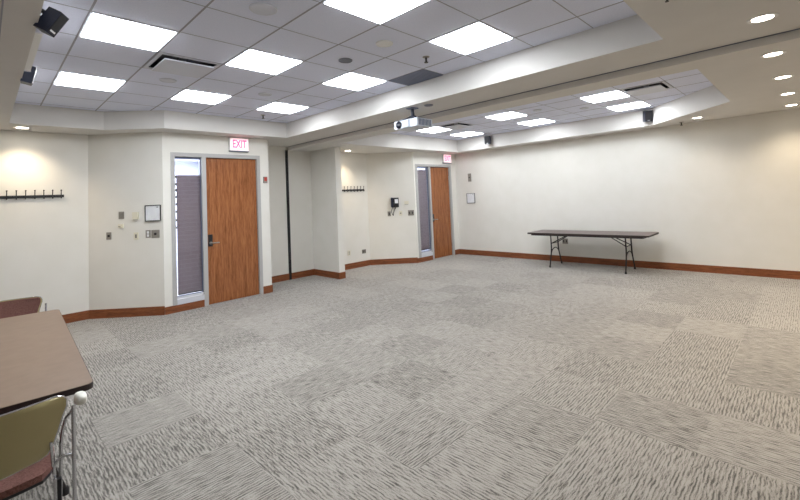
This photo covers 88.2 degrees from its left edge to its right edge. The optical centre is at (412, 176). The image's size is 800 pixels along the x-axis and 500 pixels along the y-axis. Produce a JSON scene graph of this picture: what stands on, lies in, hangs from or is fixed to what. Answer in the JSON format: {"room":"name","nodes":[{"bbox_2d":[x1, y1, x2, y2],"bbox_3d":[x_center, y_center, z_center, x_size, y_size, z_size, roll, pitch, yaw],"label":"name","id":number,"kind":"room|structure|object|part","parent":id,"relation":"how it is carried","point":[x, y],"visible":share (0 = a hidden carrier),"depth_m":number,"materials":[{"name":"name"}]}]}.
{"room":"conference room","nodes":[
{"label":"conference room","id":0,"kind":"room"},
{"bbox_2d":[0,130,88,314],"bbox_3d":[-6.668,0.779,4.974,0.120,2.887,4.365,-5,-4,44],"label":"wall","id":1,"kind":"structure","parent":0,"point":[44,243],"depth_m":6.15,"materials":[{"name":"beige paint"}]},
{"bbox_2d":[0,0,3,33],"bbox_3d":[-2.032,-1.034,2.062,10.830,0.004,0.008,-5,-4,44],"label":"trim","id":2,"kind":"structure","parent":1,"relation":"attached to","point":[2,0],"depth_m":2.52,"materials":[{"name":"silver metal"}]},
{"bbox_2d":[0,190,63,199],"bbox_3d":[-5.647,0.268,5.949,0.076,0.137,0.956,-5,-4,44],"label":"coat rack","id":3,"kind":"object","parent":1,"relation":"attached to","point":[25,196],"visible":1,"depth_m":6.04,"materials":[{"name":"black metal"}]},
{"bbox_3d":[-5.665,0.299,5.966,0.022,0.040,0.956,-5,-4,44],"label":"rail","id":4,"kind":"part","parent":3,"relation":"part of","materials":[{"name":"black plastic"}]},
{"bbox_2d":[62,310,88,322],"bbox_3d":[-6.554,2.147,4.857,0.016,0.135,4.365,-5,-4,44],"label":"baseboard","id":5,"kind":"structure","parent":1,"relation":"attached to","point":[83,315],"depth_m":6.32,"materials":[{"name":"brown wood"}]},
{"bbox_2d":[88,132,164,309],"bbox_3d":[-4.531,0.759,6.580,1.171,2.887,0.120,-3,-3,-1],"label":"wall","id":6,"kind":"structure","parent":0,"point":[125,171],"depth_m":6.52,"materials":[{"name":"beige paint"}]},
{"bbox_2d":[106,232,110,239],"bbox_3d":[-4.787,0.941,6.501,0.075,0.115,0.011,-3,-3,-1],"label":"wall plate","id":7,"kind":"object","parent":6,"relation":"attached to","point":[108,234],"visible":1,"depth_m":6.50,"materials":[{"name":"grey metal"}]},
{"bbox_2d":[119,212,123,218],"bbox_3d":[-4.604,0.618,6.519,0.082,0.115,0.014,-3,-3,-1],"label":"wall plate","id":8,"kind":"object","parent":6,"relation":"attached to","point":[121,214],"visible":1,"depth_m":6.52,"materials":[{"name":"grey"}]},
{"bbox_2d":[89,306,164,318],"bbox_3d":[-4.465,2.128,6.443,1.170,0.135,0.018,-3,-3,-1],"label":"baseboard","id":9,"kind":"structure","parent":6,"relation":"attached to","point":[159,310],"depth_m":6.43,"materials":[{"name":"brown wood"}]},
{"bbox_2d":[132,212,138,219],"bbox_3d":[-4.376,0.629,6.513,0.090,0.124,0.032,-3,-3,-1],"label":"wall thermostat","id":10,"kind":"object","parent":6,"relation":"attached to","point":[135,215],"visible":1,"depth_m":6.50,"materials":[{"name":"beige plastic"}]},
{"bbox_2d":[134,232,138,239],"bbox_3d":[-4.361,0.944,6.506,0.075,0.115,0.014,-3,-3,-1],"label":"wall plate","id":11,"kind":"object","parent":6,"relation":"attached to","point":[136,234],"visible":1,"depth_m":6.50,"materials":[{"name":"beige plastic"}]},
{"bbox_2d":[146,230,150,237],"bbox_3d":[-4.176,0.911,6.512,0.075,0.120,0.012,-3,-3,-1],"label":"wall plate","id":12,"kind":"object","parent":6,"relation":"attached to","point":[148,232],"visible":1,"depth_m":6.51,"materials":[{"name":"grey"}]},
{"bbox_2d":[145,205,160,221],"bbox_3d":[-4.110,0.584,6.521,0.245,0.254,0.030,-3,-3,-1],"label":"framed notice","id":13,"kind":"object","parent":6,"relation":"attached to","point":[152,212],"visible":1,"depth_m":6.53,"materials":[{"name":"white paper"}]},
{"bbox_2d":[151,230,159,237],"bbox_3d":[-4.061,0.910,6.510,0.125,0.125,0.020,-3,-3,-1],"label":"wall plate","id":14,"kind":"object","parent":6,"relation":"attached to","point":[154,233],"visible":1,"depth_m":6.51,"materials":[{"name":"grey metal"}]},
{"bbox_2d":[175,159,197,161],"bbox_3d":[-4.674,-0.478,8.371,3.180,0.050,1.820,-5,-4,44],"label":"ceiling","id":15,"kind":"structure","parent":0,"point":[183,160],"depth_m":9.53,"materials":[{"name":"paint"}]},
{"bbox_2d":[162,132,271,306],"bbox_3d":[-3.370,0.737,7.219,0.120,2.887,1.790,-5,-4,44],"label":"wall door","id":16,"kind":"structure","parent":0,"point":[171,142],"depth_m":7.01,"materials":[{"name":"beige paint"}]},
{"bbox_2d":[165,300,204,314],"bbox_3d":[-3.672,2.112,6.667,0.016,0.115,0.585,-5,-4,44],"label":"baseboard","id":17,"kind":"structure","parent":16,"relation":"attached to","point":[197,304],"depth_m":6.65,"materials":[{"name":"brown wood"}]},
{"bbox_2d":[170,152,204,305],"bbox_3d":[-3.723,0.895,6.831,0.150,2.565,0.512,-5,-4,44],"label":"window","id":18,"kind":"structure","parent":16,"relation":"attached to","point":[188,187],"depth_m":6.83,"materials":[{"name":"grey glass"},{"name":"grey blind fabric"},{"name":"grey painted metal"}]},
{"bbox_2d":[176,175,201,293],"bbox_3d":[-3.699,0.948,6.879,0.004,1.938,0.410,-5,-4,44],"label":"shade","id":19,"kind":"object","parent":18,"relation":"attached to","point":[188,195],"depth_m":6.86,"materials":[{"name":"fabric"}]},
{"bbox_3d":[-3.682,2.057,6.757,0.150,0.235,0.470,-5,-4,44],"label":"sill","id":20,"kind":"part","parent":18,"relation":"part of","materials":[{"name":"silver metal"}]},
{"bbox_2d":[198,153,263,305],"bbox_3d":[-3.209,0.897,7.348,0.176,2.565,1.030,-5,-4,44],"label":"door","id":21,"kind":"structure","parent":16,"relation":"attached to","point":[230,184],"depth_m":7.32,"materials":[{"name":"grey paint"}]},
{"bbox_3d":[-3.453,1.096,7.044,0.012,0.200,0.070,-5,-4,44],"label":"lock plate","id":22,"kind":"part","parent":21,"relation":"part of","materials":[{"name":"black plastic"}]},
{"bbox_2d":[228,137,248,151],"bbox_3d":[-3.142,-0.575,7.458,0.062,0.267,0.345,-5,-4,44],"label":"exit sign","id":23,"kind":"object","parent":16,"relation":"attached to","point":[237,144],"visible":1,"depth_m":7.42,"materials":[{"name":"white plastic"}]},
{"bbox_2d":[263,285,272,293],"bbox_3d":[-2.697,2.108,7.686,0.016,0.135,0.175,-5,-4,44],"label":"baseboard","id":24,"kind":"structure","parent":16,"relation":"attached to","point":[267,289],"depth_m":7.68,"materials":[{"name":"brown wood"}]},
{"bbox_2d":[268,146,313,275],"bbox_3d":[-2.837,0.800,8.973,0.120,2.887,1.720,-5,-4,44],"label":"wall","id":25,"kind":"structure","parent":0,"point":[299,163],"depth_m":9.07,"materials":[{"name":"beige paint"}]},
{"bbox_2d":[272,274,288,282],"bbox_3d":[-2.946,2.167,8.624,0.016,0.135,0.804,-5,-4,44],"label":"baseboard","id":26,"kind":"structure","parent":25,"relation":"attached to","point":[284,277],"depth_m":8.76,"materials":[{"name":"brown wood"}]},
{"bbox_2d":[285,150,291,279],"bbox_3d":[-2.708,0.833,8.995,0.030,2.813,0.050,-5,-4,44],"label":"trim","id":27,"kind":"structure","parent":25,"relation":"attached to","point":[286,151],"depth_m":8.98,"materials":[{"name":"black metal"}]},
{"bbox_2d":[292,269,313,278],"bbox_3d":[-2.431,2.170,9.161,0.016,0.135,0.585,-5,-4,44],"label":"baseboard","id":28,"kind":"structure","parent":25,"relation":"attached to","point":[310,272],"depth_m":9.15,"materials":[{"name":"brown wood"}]},
{"bbox_2d":[15,0,636,122],"bbox_3d":[-1.637,-1.268,4.504,6.800,0.123,3.740,-5,-4,44],"label":"ceiling","id":29,"kind":"structure","parent":0,"point":[317,34],"depth_m":3.97,"materials":[{"name":"white tile"}]},
{"bbox_2d":[53,71,125,91],"bbox_3d":[-3.752,-1.121,4.795,0.602,0.077,0.602,-5,-4,44],"label":"ceiling light","id":30,"kind":"object","parent":29,"relation":"attached to","point":[62,78],"visible":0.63,"depth_m":4.75,"materials":[{"name":"white plastic"}]},
{"bbox_2d":[78,12,178,51],"bbox_3d":[-2.434,-1.248,3.533,0.602,0.077,0.602,-5,-4,44],"label":"ceiling light","id":31,"kind":"object","parent":29,"relation":"attached to","point":[97,26],"visible":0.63,"depth_m":3.49,"materials":[{"name":"white plastic"}]},
{"bbox_2d":[159,78,176,82],"bbox_3d":[-2.879,-1.125,4.856,0.180,0.012,0.180,-5,-4,44],"label":"ceiling speaker","id":32,"kind":"object","parent":29,"relation":"attached to","point":[166,80],"visible":1,"depth_m":4.84,"materials":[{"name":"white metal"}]},
{"bbox_2d":[143,52,221,77],"bbox_3d":[-2.451,-1.202,4.394,0.586,0.130,0.586,-5,-4,44],"label":"ceiling vent","id":33,"kind":"object","parent":29,"relation":"attached to","point":[161,62],"visible":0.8,"depth_m":4.36,"materials":[{"name":"white metal"}]},
{"bbox_3d":[-2.451,-1.197,4.393,0.462,0.120,0.462,-5,-4,44],"label":"plate","id":34,"kind":"part","parent":33,"relation":"part of","materials":[{"name":"white metal"}]},
{"bbox_2d":[170,89,231,103],"bbox_3d":[-2.908,-1.117,5.675,0.602,0.077,0.602,-5,-4,44],"label":"ceiling light","id":35,"kind":"object","parent":29,"relation":"attached to","point":[185,95],"visible":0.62,"depth_m":5.64,"materials":[{"name":"white plastic"}]},
{"bbox_2d":[249,2,276,15],"bbox_3d":[-1.155,-1.291,3.191,0.210,0.012,0.210,-5,-4,44],"label":"ceiling speaker","id":36,"kind":"object","parent":29,"relation":"attached to","point":[260,8],"visible":1,"depth_m":3.18,"materials":[{"name":"white metal"}]},
{"bbox_2d":[224,48,303,74],"bbox_3d":[-1.590,-1.243,4.413,0.602,0.077,0.602,-5,-4,44],"label":"ceiling light","id":37,"kind":"object","parent":29,"relation":"attached to","point":[251,59],"visible":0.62,"depth_m":4.37,"materials":[{"name":"white plastic"}]},
{"bbox_2d":[258,92,271,95],"bbox_3d":[-2.029,-1.124,5.675,0.180,0.012,0.180,-5,-4,44],"label":"ceiling speaker","id":38,"kind":"object","parent":29,"relation":"attached to","point":[262,93],"visible":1,"depth_m":5.66,"materials":[{"name":"white metal"}]},
{"bbox_2d":[256,102,308,113],"bbox_3d":[-2.065,-1.112,6.556,0.602,0.077,0.602,-5,-4,44],"label":"ceiling light","id":39,"kind":"object","parent":29,"relation":"attached to","point":[275,106],"visible":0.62,"depth_m":6.51,"materials":[{"name":"white plastic"}]},
{"bbox_2d":[338,58,351,62],"bbox_3d":[-0.726,-1.247,4.455,0.150,0.012,0.150,-5,-4,44],"label":"disc","id":40,"kind":"object","parent":29,"relation":"attached to","point":[341,60],"visible":1,"depth_m":4.44,"materials":[{"name":"grey"}]},
{"bbox_2d":[321,72,386,90],"bbox_3d":[-0.747,-1.238,5.294,0.602,0.077,0.602,-5,-4,44],"label":"ceiling light","id":41,"kind":"object","parent":29,"relation":"attached to","point":[354,81],"visible":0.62,"depth_m":5.25,"materials":[{"name":"white plastic"}]},
{"bbox_3d":[-0.747,-1.241,5.294,0.602,0.071,0.602,-5,-4,44],"label":"light frame","id":42,"kind":"part","parent":41,"relation":"part of","materials":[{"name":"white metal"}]},
{"bbox_2d":[322,0,429,23],"bbox_3d":[-0.273,-1.369,3.152,0.602,0.077,0.602,-5,-4,44],"label":"ceiling light","id":43,"kind":"object","parent":29,"relation":"attached to","point":[377,11],"visible":1,"depth_m":3.24,"materials":[{"name":"white plastic"}]},
{"bbox_2d":[376,40,392,46],"bbox_3d":[-0.275,-1.290,4.023,0.170,0.012,0.170,-5,-4,44],"label":"ceiling speaker","id":44,"kind":"object","parent":29,"relation":"attached to","point":[382,43],"visible":1,"depth_m":4.01,"materials":[{"name":"white plastic"}]},
{"bbox_2d":[389,69,441,85],"bbox_3d":[0.032,-1.247,5.231,0.600,0.010,0.370,-5,-4,44],"label":"grille","id":45,"kind":"object","parent":29,"relation":"attached to","point":[422,75],"visible":1,"depth_m":5.22,"materials":[{"name":"grey metal"}]},
{"bbox_2d":[428,21,513,54],"bbox_3d":[0.571,-1.365,4.032,0.602,0.077,0.602,-5,-4,44],"label":"ceiling light","id":46,"kind":"object","parent":29,"relation":"attached to","point":[476,36],"visible":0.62,"depth_m":3.99,"materials":[{"name":"white plastic"}]},
{"bbox_2d":[340,152,369,263],"bbox_3d":[-1.653,0.833,9.995,0.120,2.813,1.395,-5,-4,44],"label":"wall","id":47,"kind":"structure","parent":0,"point":[353,165],"depth_m":10.16,"materials":[{"name":"beige paint"}]},
{"bbox_2d":[342,186,364,191],"bbox_3d":[-1.509,0.310,10.057,0.076,0.137,0.870,-5,-4,44],"label":"coat rack","id":48,"kind":"object","parent":47,"relation":"attached to","point":[347,189],"visible":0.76,"depth_m":10.14,"materials":[{"name":"black metal"}]},
{"bbox_3d":[-1.527,0.342,10.074,0.022,0.040,0.870,-5,-4,44],"label":"rail","id":49,"kind":"part","parent":48,"relation":"part of","materials":[{"name":"black plastic"}]},
{"bbox_2d":[345,260,370,269],"bbox_3d":[-1.541,2.164,9.881,0.016,0.135,1.395,-5,-4,44],"label":"baseboard","id":50,"kind":"structure","parent":47,"relation":"attached to","point":[367,262],"depth_m":10.07,"materials":[{"name":"brown wood"}]},
{"bbox_2d":[366,152,417,259],"bbox_3d":[-0.532,0.807,10.517,1.198,2.813,0.120,-3,-3,0],"label":"wall","id":51,"kind":"structure","parent":0,"point":[389,175],"depth_m":10.46,"materials":[{"name":"beige paint"}]},
{"bbox_2d":[371,257,417,264],"bbox_3d":[-0.467,2.139,10.382,1.195,0.135,0.018,-3,-3,0],"label":"baseboard","id":52,"kind":"structure","parent":51,"relation":"attached to","point":[395,260],"depth_m":10.37,"materials":[{"name":"brown wood"}]},
{"bbox_2d":[391,198,398,215],"bbox_3d":[-0.444,0.767,10.414,0.195,0.456,0.090,-3,-3,0],"label":"wall telephone","id":53,"kind":"object","parent":51,"relation":"attached to","point":[394,201],"visible":1,"depth_m":10.41,"materials":[{"name":"black plastic"}]},
{"bbox_2d":[408,210,413,215],"bbox_3d":[-0.043,0.925,10.444,0.150,0.135,0.012,-3,-3,0],"label":"wall plate","id":54,"kind":"object","parent":51,"relation":"attached to","point":[410,212],"visible":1,"depth_m":10.44,"materials":[{"name":"grey"}]},
{"bbox_2d":[0,0,799,153],"bbox_3d":[0.029,-1.126,4.223,10.830,0.353,12.530,-5,-4,44],"label":"ceiling","id":55,"kind":"structure","parent":0,"point":[743,84],"depth_m":4.91,"materials":[{"name":"paint"}]},
{"bbox_2d":[13,126,30,128],"bbox_3d":[-5.484,-0.686,5.792,0.190,0.018,0.190,-5,-4,44],"label":"recessed light","id":56,"kind":"object","parent":55,"relation":"in","point":[17,127],"visible":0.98,"depth_m":5.78,"materials":[{"name":"white"}]},
{"bbox_2d":[20,66,36,85],"bbox_3d":[-3.520,-0.945,3.781,0.108,0.211,0.100,0,-4,-41],"label":"wall speaker","id":57,"kind":"object","parent":55,"relation":"attached to","point":[27,78],"visible":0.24,"depth_m":3.75,"materials":[{"name":"black plastic"}]},
{"bbox_2d":[24,28,43,71],"bbox_3d":[-2.924,-0.970,3.175,1.080,0.066,0.043,-5,-4,44],"label":"projector screen","id":58,"kind":"object","parent":55,"relation":"attached to","point":[38,34],"visible":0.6,"depth_m":3.09,"materials":[{"name":"white plastic"}]},
{"bbox_2d":[33,7,68,37],"bbox_3d":[-2.371,-1.026,2.703,0.163,0.228,0.112,-2,-3,-6],"label":"wall speaker","id":59,"kind":"object","parent":55,"relation":"attached to","point":[51,21],"visible":0.85,"depth_m":2.68,"materials":[{"name":"black plastic"}]},
{"bbox_2d":[48,14,67,35],"bbox_3d":[-2.324,-0.990,2.702,0.004,0.140,0.055,25,-16,1],"label":"speaker grille","id":60,"kind":"object","parent":59,"relation":"attached to","point":[61,20],"depth_m":2.70,"materials":[{"name":"black plastic"}]},
{"bbox_2d":[394,107,431,131],"bbox_3d":[0.008,-0.802,5.725,0.442,0.287,0.337,-5,-4,44],"label":"projector","id":61,"kind":"object","parent":55,"relation":"hanging from","point":[415,123],"visible":1,"depth_m":5.63,"materials":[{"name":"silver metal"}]},
{"bbox_2d":[484,136,490,143],"bbox_3d":[1.896,-0.911,10.410,0.136,0.220,0.199,-4,-3,24],"label":"wall speaker","id":62,"kind":"object","parent":55,"relation":"attached to","point":[487,139],"visible":1,"depth_m":10.34,"materials":[{"name":"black plastic"}]},
{"bbox_2d":[289,28,799,146],"bbox_3d":[1.124,-1.015,5.356,10.830,0.007,0.008,-5,-4,44],"label":"trim","id":63,"kind":"structure","parent":55,"relation":"attached to","point":[799,28],"depth_m":4.43,"materials":[{"name":"cream paint"},{"name":"dark taupe metal"}]},
{"bbox_2d":[643,110,652,121],"bbox_3d":[4.510,-1.151,7.910,0.150,0.229,0.197,-3,-3,14],"label":"wall speaker","id":64,"kind":"object","parent":55,"relation":"attached to","point":[647,115],"visible":1,"depth_m":7.84,"materials":[{"name":"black plastic"}]},
{"bbox_2d":[645,111,651,120],"bbox_3d":[4.481,-1.142,7.834,0.110,0.190,0.004,-3,7,14],"label":"speaker grille","id":65,"kind":"object","parent":64,"relation":"attached to","point":[648,114],"depth_m":7.83,"materials":[{"name":"black plastic"}]},
{"bbox_2d":[747,13,778,23],"bbox_3d":[2.659,-1.206,3.137,0.190,0.018,0.190,-5,-4,44],"label":"recessed light","id":66,"kind":"object","parent":55,"relation":"in","point":[769,16],"visible":0.99,"depth_m":3.13,"materials":[{"name":"white glass"}]},
{"bbox_2d":[760,51,786,57],"bbox_3d":[3.321,-1.129,3.804,0.190,0.018,0.190,-5,-4,44],"label":"recessed light","id":67,"kind":"object","parent":55,"relation":"in","point":[776,53],"visible":1,"depth_m":3.80,"materials":[{"name":"white glass"}]},
{"bbox_2d":[772,75,793,79],"bbox_3d":[4.193,-1.126,4.672,0.190,0.018,0.190,-5,-4,44],"label":"recessed light","id":68,"kind":"object","parent":55,"relation":"in","point":[783,76],"visible":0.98,"depth_m":4.67,"materials":[{"name":"white"}]},
{"bbox_2d":[779,92,796,95],"bbox_3d":[5.078,-1.122,5.583,0.190,0.018,0.190,-5,-4,44],"label":"recessed light","id":69,"kind":"object","parent":55,"relation":"in","point":[788,93],"visible":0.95,"depth_m":5.57,"materials":[{"name":"white"}]},
{"bbox_2d":[9,251,799,499],"bbox_3d":[-0.718,1.992,4.921,13.900,0.100,13.130,-5,-4,44],"label":"floor","id":70,"kind":"structure","parent":0,"point":[459,376],"depth_m":3.52,"materials":[{"name":"carpet"}]},
{"bbox_2d":[0,296,46,318],"bbox_3d":[-3.774,1.609,3.794,0.656,0.838,0.586,0,-4,-44],"label":"chair","id":71,"kind":"object","parent":70,"relation":"on","point":[27,305],"visible":0.28,"depth_m":4.06,"materials":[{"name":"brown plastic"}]},
{"bbox_3d":[-3.945,1.355,3.971,0.571,0.298,0.132,0,-4,-44],"label":"edge trim","id":72,"kind":"part","parent":71,"relation":"part of","materials":[{"name":"beige plastic"}]},
{"bbox_2d":[0,391,86,499],"bbox_3d":[-1.931,1.423,1.836,0.740,0.838,0.607,0,-4,-44],"label":"chair","id":73,"kind":"object","parent":70,"relation":"on","point":[28,434],"visible":1,"depth_m":1.83,"materials":[{"name":"green plastic"}]},
{"bbox_3d":[-1.976,1.395,1.889,0.510,0.030,0.447,0,-4,-44],"label":"seat","id":74,"kind":"part","parent":73,"relation":"part of","materials":[{"name":"brown fabric"}]},
{"bbox_3d":[-1.783,1.137,1.689,0.571,0.298,0.132,0,-4,-44],"label":"edge trim","id":75,"kind":"part","parent":73,"relation":"part of","materials":[{"name":"beige plastic"}]},
{"bbox_3d":[-1.671,1.615,1.936,0.017,0.401,0.047,-2,-3,-17],"label":"leg","id":76,"kind":"part","parent":73,"relation":"part of","materials":[{"name":"silver metal"}]},
{"bbox_3d":[-1.732,1.364,1.997,0.367,0.145,0.070,-5,-4,37],"label":"rail","id":77,"kind":"part","parent":73,"relation":"part of","materials":[{"name":"silver metal"}]},
{"bbox_3d":[-1.732,1.458,2.067,0.462,0.733,0.022,-5,-4,43],"label":"leg","id":78,"kind":"part","parent":73,"relation":"part of","materials":[{"name":"silver metal"}]},
{"bbox_3d":[-1.560,1.438,1.905,0.036,0.740,0.017,-5,-4,35],"label":"leg","id":79,"kind":"part","parent":73,"relation":"part of","materials":[{"name":"silver metal"}]},
{"bbox_2d":[0,309,92,495],"bbox_3d":[-2.805,1.560,2.802,0.760,0.745,2.440,0,-4,-44],"label":"folding table","id":80,"kind":"object","parent":70,"relation":"on","point":[40,358],"visible":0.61,"depth_m":2.54,"materials":[{"name":"brown laminate"}]},
{"bbox_3d":[-2.113,1.516,2.415,0.146,0.696,0.026,0,-4,-44],"label":"leg","id":81,"kind":"part","parent":80,"relation":"part of","materials":[{"name":"grey metal"}]},
{"bbox_2d":[310,147,344,272],"bbox_3d":[-1.901,0.803,9.167,0.960,2.813,0.145,-5,-4,44],"label":"pier","id":82,"kind":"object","parent":70,"relation":"on","point":[326,181],"visible":0.86,"depth_m":9.03,"materials":[{"name":"beige paint"}]},
{"bbox_2d":[314,269,338,278],"bbox_3d":[-1.888,2.138,9.036,0.944,0.135,0.016,-5,-4,44],"label":"baseboard","id":83,"kind":"object","parent":82,"relation":"attached to","point":[330,274],"visible":1,"depth_m":9.02,"materials":[{"name":"brown wood"}]},
{"bbox_2d":[339,272,345,278],"bbox_3d":[-1.492,2.105,8.757,0.016,0.135,0.161,-5,-4,44],"label":"baseboard","id":84,"kind":"structure","parent":82,"relation":"attached to","point":[342,275],"depth_m":8.75,"materials":[{"name":"brown wood"}]},
{"bbox_2d":[527,230,658,273],"bbox_3d":[3.705,1.547,8.629,2.440,0.745,0.760,-5,-4,44],"label":"folding table","id":85,"kind":"object","parent":70,"relation":"on","point":[630,235],"visible":1,"depth_m":8.35,"materials":[{"name":"grey laminate"}]},
{"bbox_3d":[2.999,1.607,8.987,0.026,0.696,0.146,-5,-4,44],"label":"leg","id":86,"kind":"part","parent":85,"relation":"part of","materials":[{"name":"grey metal"}]},
{"bbox_3d":[4.094,1.502,7.938,0.026,0.696,0.146,-5,-4,44],"label":"leg","id":87,"kind":"part","parent":85,"relation":"part of","materials":[{"name":"grey metal"}]},
{"bbox_3d":[4.412,1.504,8.270,0.026,0.696,0.146,-5,-4,44],"label":"leg","id":88,"kind":"part","parent":85,"relation":"part of","materials":[{"name":"grey metal"}]},
{"bbox_2d":[413,152,459,257],"bbox_3d":[0.622,0.783,11.123,0.120,2.813,1.730,-5,-4,44],"label":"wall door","id":89,"kind":"structure","parent":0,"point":[418,157],"depth_m":11.30,"materials":[{"name":"beige paint"}]},
{"bbox_2d":[415,164,432,257],"bbox_3d":[0.247,0.937,10.712,0.150,2.500,0.510,-5,-4,44],"label":"window","id":90,"kind":"structure","parent":89,"relation":"attached to","point":[420,175],"depth_m":10.75,"materials":[{"name":"grey glass"}]},
{"bbox_2d":[418,170,429,249],"bbox_3d":[0.257,0.863,10.758,0.004,2.070,0.410,-5,-4,44],"label":"shade","id":91,"kind":"object","parent":90,"relation":"attached to","point":[422,185],"depth_m":10.80,"materials":[{"name":"fabric"}]},
{"bbox_3d":[0.301,2.067,10.655,0.150,0.235,0.510,-5,-4,44],"label":"sill","id":92,"kind":"part","parent":90,"relation":"part of","materials":[{"name":"silver metal"}]},
{"bbox_2d":[418,255,432,262],"bbox_3d":[0.331,2.122,10.587,0.016,0.115,0.565,-5,-4,44],"label":"baseboard","id":93,"kind":"structure","parent":89,"relation":"attached to","point":[423,259],"depth_m":10.57,"materials":[{"name":"brown wood"}]},
{"bbox_2d":[424,164,454,259],"bbox_3d":[0.758,0.939,11.227,0.176,2.500,0.940,-5,-4,44],"label":"door","id":94,"kind":"structure","parent":89,"relation":"attached to","point":[440,210],"depth_m":11.21,"materials":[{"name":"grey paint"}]},
{"bbox_2d":[442,154,451,163],"bbox_3d":[0.949,-0.491,11.460,0.062,0.267,0.345,-5,-4,44],"label":"exit sign","id":95,"kind":"object","parent":89,"relation":"attached to","point":[446,158],"visible":1,"depth_m":11.41,"materials":[{"name":"white plastic"}]},
{"bbox_2d":[391,69,712,139],"bbox_3d":[2.029,-1.248,7.701,6.070,0.123,3.920,-5,-4,44],"label":"ceiling","id":96,"kind":"structure","parent":0,"point":[565,109],"depth_m":7.57,"materials":[{"name":"white tile"}]},
{"bbox_2d":[417,127,450,132],"bbox_3d":[0.486,-1.066,9.227,0.602,0.077,0.602,-5,-4,44],"label":"ceiling light","id":97,"kind":"object","parent":96,"relation":"attached to","point":[433,129],"visible":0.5,"depth_m":9.19,"materials":[{"name":"white plastic"}]},
{"bbox_2d":[437,122,473,129],"bbox_3d":[0.925,-1.107,8.806,0.586,0.130,0.586,-5,-4,44],"label":"ceiling vent","id":98,"kind":"object","parent":96,"relation":"in","point":[459,125],"visible":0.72,"depth_m":8.79,"materials":[{"name":"white metal"}]},
{"bbox_2d":[452,131,483,136],"bbox_3d":[1.329,-1.061,10.107,0.602,0.077,0.602,-5,-4,44],"label":"ceiling light","id":99,"kind":"object","parent":96,"relation":"attached to","point":[464,134],"visible":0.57,"depth_m":10.05,"materials":[{"name":"white plastic"}]},
{"bbox_2d":[486,111,526,119],"bbox_3d":[1.803,-1.192,7.965,0.602,0.077,0.602,-5,-4,44],"label":"ceiling light","id":100,"kind":"object","parent":96,"relation":"attached to","point":[508,115],"visible":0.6,"depth_m":7.91,"materials":[{"name":"white plastic"}]},
{"bbox_2d":[518,118,555,125],"bbox_3d":[2.647,-1.188,8.846,0.602,0.077,0.602,-5,-4,44],"label":"ceiling light","id":101,"kind":"object","parent":96,"relation":"attached to","point":[538,121],"visible":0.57,"depth_m":8.79,"materials":[{"name":"white plastic"}]},
{"bbox_2d":[580,90,629,102],"bbox_3d":[3.121,-1.319,6.704,0.602,0.077,0.602,-5,-4,44],"label":"ceiling light","id":102,"kind":"object","parent":96,"relation":"attached to","point":[616,94],"visible":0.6,"depth_m":6.66,"materials":[{"name":"white plastic"}]},
{"bbox_2d":[606,101,650,110],"bbox_3d":[3.965,-1.314,7.584,0.602,0.077,0.602,-5,-4,44],"label":"ceiling light","id":103,"kind":"object","parent":96,"relation":"attached to","point":[639,104],"visible":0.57,"depth_m":7.54,"materials":[{"name":"white plastic"}]},
{"bbox_2d":[621,81,672,95],"bbox_3d":[3.561,-1.359,6.283,0.586,0.130,0.586,-5,-4,44],"label":"ceiling vent","id":104,"kind":"object","parent":96,"relation":"in","point":[661,86],"visible":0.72,"depth_m":6.27,"materials":[{"name":"white metal"}]},
{"bbox_3d":[3.561,-1.354,6.283,0.462,0.120,0.462,-5,-4,44],"label":"plate","id":105,"kind":"part","parent":104,"relation":"part of","materials":[{"name":"white metal"}]},
{"bbox_2d":[455,108,799,270],"bbox_3d":[4.800,0.447,8.403,9.940,2.813,0.120,-5,-4,44],"label":"wall","id":106,"kind":"structure","parent":0,"point":[726,191],"depth_m":8.26,"materials":[{"name":"beige paint"}]},
{"bbox_2d":[466,193,474,202],"bbox_3d":[1.599,0.607,11.364,0.270,0.274,0.030,-5,-4,44],"label":"framed notice","id":107,"kind":"object","parent":106,"relation":"attached to","point":[470,196],"visible":1,"depth_m":11.37,"materials":[{"name":"white paper"}]},
{"bbox_2d":[562,238,567,243],"bbox_3d":[3.522,1.499,9.530,0.130,0.120,0.012,-5,-4,44],"label":"wall plate","id":108,"kind":"object","parent":106,"relation":"attached to","point":[564,241],"visible":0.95,"depth_m":9.53,"materials":[{"name":"grey"}]},
{"bbox_2d":[460,249,799,279],"bbox_3d":[4.859,1.779,8.245,9.820,0.135,0.016,-5,-4,44],"label":"baseboard","id":109,"kind":"structure","parent":106,"relation":"attached to","point":[786,274],"depth_m":8.25,"materials":[{"name":"brown wood"}]}
]}

